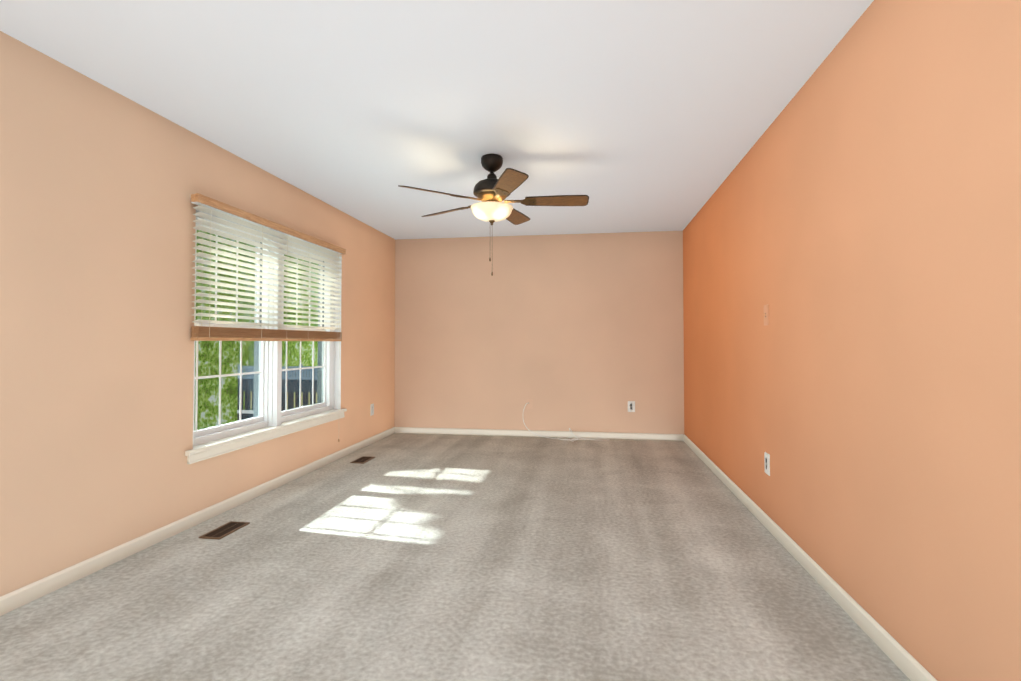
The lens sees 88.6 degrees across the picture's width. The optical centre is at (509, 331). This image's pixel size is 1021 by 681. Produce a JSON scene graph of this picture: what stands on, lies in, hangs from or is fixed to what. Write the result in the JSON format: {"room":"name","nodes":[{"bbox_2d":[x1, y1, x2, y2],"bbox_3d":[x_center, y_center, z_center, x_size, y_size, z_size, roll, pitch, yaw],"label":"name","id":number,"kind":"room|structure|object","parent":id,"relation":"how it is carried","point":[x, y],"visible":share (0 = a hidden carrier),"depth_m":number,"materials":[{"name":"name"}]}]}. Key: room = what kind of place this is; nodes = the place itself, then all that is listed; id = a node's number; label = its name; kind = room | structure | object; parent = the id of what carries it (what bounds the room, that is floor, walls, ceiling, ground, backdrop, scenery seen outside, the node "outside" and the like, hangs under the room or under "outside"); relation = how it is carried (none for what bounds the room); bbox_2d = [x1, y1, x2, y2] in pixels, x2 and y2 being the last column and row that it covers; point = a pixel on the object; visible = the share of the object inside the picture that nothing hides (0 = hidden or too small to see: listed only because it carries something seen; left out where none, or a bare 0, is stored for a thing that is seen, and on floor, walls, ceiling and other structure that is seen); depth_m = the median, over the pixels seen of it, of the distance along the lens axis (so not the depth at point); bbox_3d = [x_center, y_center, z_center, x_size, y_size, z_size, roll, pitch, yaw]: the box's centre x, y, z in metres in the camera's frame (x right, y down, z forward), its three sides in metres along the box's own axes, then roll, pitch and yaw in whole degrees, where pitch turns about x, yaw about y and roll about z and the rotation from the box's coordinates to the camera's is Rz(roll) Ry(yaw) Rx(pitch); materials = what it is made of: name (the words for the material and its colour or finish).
{"room":"empty living room","nodes":[
{"label":"empty living room","id":0,"kind":"room"},
{"bbox_2d":[0,31,394,596],"bbox_3d":[-2.135,-0.024,2.817,0.200,2.440,7.705,0,-1,9],"label":"wall","id":1,"kind":"structure","parent":0,"point":[100,184],"depth_m":2.71,"materials":[{"name":"paint"}]},
{"bbox_2d":[0,427,394,615],"bbox_3d":[-2.030,1.158,2.776,0.013,0.075,7.705,0,-1,9],"label":"baseboard","id":2,"kind":"structure","parent":1,"relation":"attached to","point":[20,597],"depth_m":2.92,"materials":[{"name":"beige wood"}]},
{"bbox_2d":[185,409,346,463],"bbox_3d":[-1.893,0.792,4.217,0.221,0.084,2.074,0,-1,9],"label":"window sill","id":3,"kind":"structure","parent":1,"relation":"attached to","point":[205,451],"depth_m":3.84,"materials":[{"name":"beige wood"}]},
{"bbox_2d":[193,209,341,445],"bbox_3d":[-1.917,0.008,4.237,0.197,1.544,1.950,0,-1,9],"label":"window","id":4,"kind":"structure","parent":1,"relation":"in","point":[267,385],"depth_m":4.13,"materials":[{"name":"white plastic"}]},
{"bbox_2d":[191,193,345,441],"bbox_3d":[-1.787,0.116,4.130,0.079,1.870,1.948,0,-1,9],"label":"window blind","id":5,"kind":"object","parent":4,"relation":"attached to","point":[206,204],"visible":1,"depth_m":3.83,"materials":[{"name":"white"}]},
{"bbox_2d":[370,403,373,415],"bbox_3d":[-1.554,0.884,5.910,0.008,0.128,0.084,0,-1,9],"label":"electrical outlet","id":6,"kind":"object","parent":1,"relation":"attached to","point":[371,409],"visible":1,"depth_m":5.91,"materials":[{"name":"white plastic"}]},
{"bbox_2d":[0,0,873,239],"bbox_3d":[-0.301,-1.310,2.564,3.910,0.120,8.105,0,-1,9],"label":"ceiling","id":7,"kind":"structure","parent":0,"point":[641,115],"depth_m":2.67,"materials":[{"name":"white paint"}]},
{"bbox_2d":[398,154,588,275],"bbox_3d":[-0.091,-0.805,3.689,1.284,0.842,1.304,0,-1,9],"label":"ceiling fan","id":8,"kind":"object","parent":7,"relation":"hanging from","point":[491,192],"visible":1,"depth_m":3.61,"materials":[{"name":"brown wood"}]},
{"bbox_2d":[0,433,910,680],"bbox_3d":[-0.301,1.250,2.509,3.910,0.120,8.105,0,-1,9],"label":"floor","id":9,"kind":"structure","parent":0,"point":[420,557],"depth_m":2.42,"materials":[{"name":"carpet"}]},
{"bbox_2d":[199,521,249,539],"bbox_3d":[-1.719,1.200,3.161,0.134,0.006,0.274,0,-1,9],"label":"floor air vent","id":10,"kind":"object","parent":9,"relation":"on","point":[224,530],"visible":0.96,"depth_m":3.15,"materials":[{"name":"brown metal"}]},
{"bbox_2d":[350,456,374,463],"bbox_3d":[-1.418,1.240,5.050,0.134,0.006,0.270,0,-1,9],"label":"floor air vent","id":11,"kind":"object","parent":9,"relation":"on","point":[363,459],"visible":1,"depth_m":5.05,"materials":[{"name":"brown metal"}]},
{"bbox_2d":[394,231,683,434],"bbox_3d":[0.296,0.053,6.443,3.910,2.440,0.200,0,-1,9],"label":"wall","id":12,"kind":"structure","parent":0,"point":[578,332],"depth_m":6.33,"materials":[{"name":"paint"}]},
{"bbox_2d":[395,427,682,440],"bbox_3d":[0.280,1.233,6.312,3.484,0.075,0.013,0,-1,9],"label":"baseboard","id":13,"kind":"structure","parent":12,"relation":"attached to","point":[596,435],"depth_m":6.29,"materials":[{"name":"beige wood"}]},
{"bbox_2d":[523,399,608,441],"bbox_3d":[0.642,1.040,6.108,1.024,0.448,0.315,0,-1,9],"label":"cord","id":14,"kind":"object","parent":12,"relation":"attached to","point":[529,403],"visible":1,"depth_m":6.21,"materials":[{"name":"beige plastic"}]},
{"bbox_2d":[628,401,634,411],"bbox_3d":[1.425,0.884,6.147,0.084,0.128,0.008,0,-1,9],"label":"electrical outlet","id":15,"kind":"object","parent":12,"relation":"attached to","point":[631,406],"visible":1,"depth_m":6.14,"materials":[{"name":"white plastic"}]},
{"bbox_2d":[683,0,1020,680],"bbox_3d":[1.532,-0.036,2.256,0.200,2.440,7.705,0,-1,9],"label":"wall","id":16,"kind":"structure","parent":0,"point":[855,223],"depth_m":1.90,"materials":[{"name":"paint"}]},
{"bbox_2d":[764,304,768,325],"bbox_3d":[1.570,-0.100,3.217,0.016,0.128,0.084,0,-1,9],"label":"switch plate","id":17,"kind":"object","parent":16,"relation":"attached to","point":[766,315],"visible":1,"depth_m":3.20,"materials":[{"name":"orange plastic"}]},
{"bbox_2d":[764,452,769,475],"bbox_3d":[1.576,0.812,3.211,0.008,0.128,0.084,0,-1,9],"label":"electrical outlet","id":18,"kind":"object","parent":16,"relation":"attached to","point":[767,462],"visible":1,"depth_m":3.19,"materials":[{"name":"white plastic"}]},
{"bbox_2d":[683,434,936,680],"bbox_3d":[1.427,1.147,2.247,0.013,0.075,7.705,0,-1,9],"label":"baseboard","id":19,"kind":"structure","parent":16,"relation":"attached to","point":[909,665],"depth_m":2.30,"materials":[{"name":"beige wood"}]},
{"label":"outside","id":20,"kind":"structure","parent":0,"visible":0},
{"bbox_3d":[-26.327,6.633,44.267,59.400,0.100,100.000,0,-1,9],"label":"ground","id":21,"kind":"structure","parent":20,"visible":0},
{"bbox_2d":[196,270,202,292],"bbox_3d":[-4.071,1.876,5.047,0.700,7.736,1.894,-1,-1,28],"label":"tree","id":22,"kind":"object","parent":21,"relation":"on","point":[198,290],"depth_m":5.70,"materials":[{"name":"green plant"}]},
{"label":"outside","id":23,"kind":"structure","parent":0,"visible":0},
{"bbox_2d":[194,230,317,429],"bbox_3d":[-5.859,-4.005,26.185,13.400,20.600,110.000,0,-1,9],"label":"trees","id":24,"kind":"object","parent":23,"point":[223,359],"depth_m":24.08,"materials":[{"name":"green plant"}]},
{"bbox_2d":[237,364,317,420],"bbox_3d":[-6.482,2.517,17.247,5.181,2.850,0.480,0,-1,9],"label":"deck railing","id":25,"kind":"object","parent":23,"point":[250,399],"depth_m":17.20,"materials":[{"name":"grey wood"}]}
]}

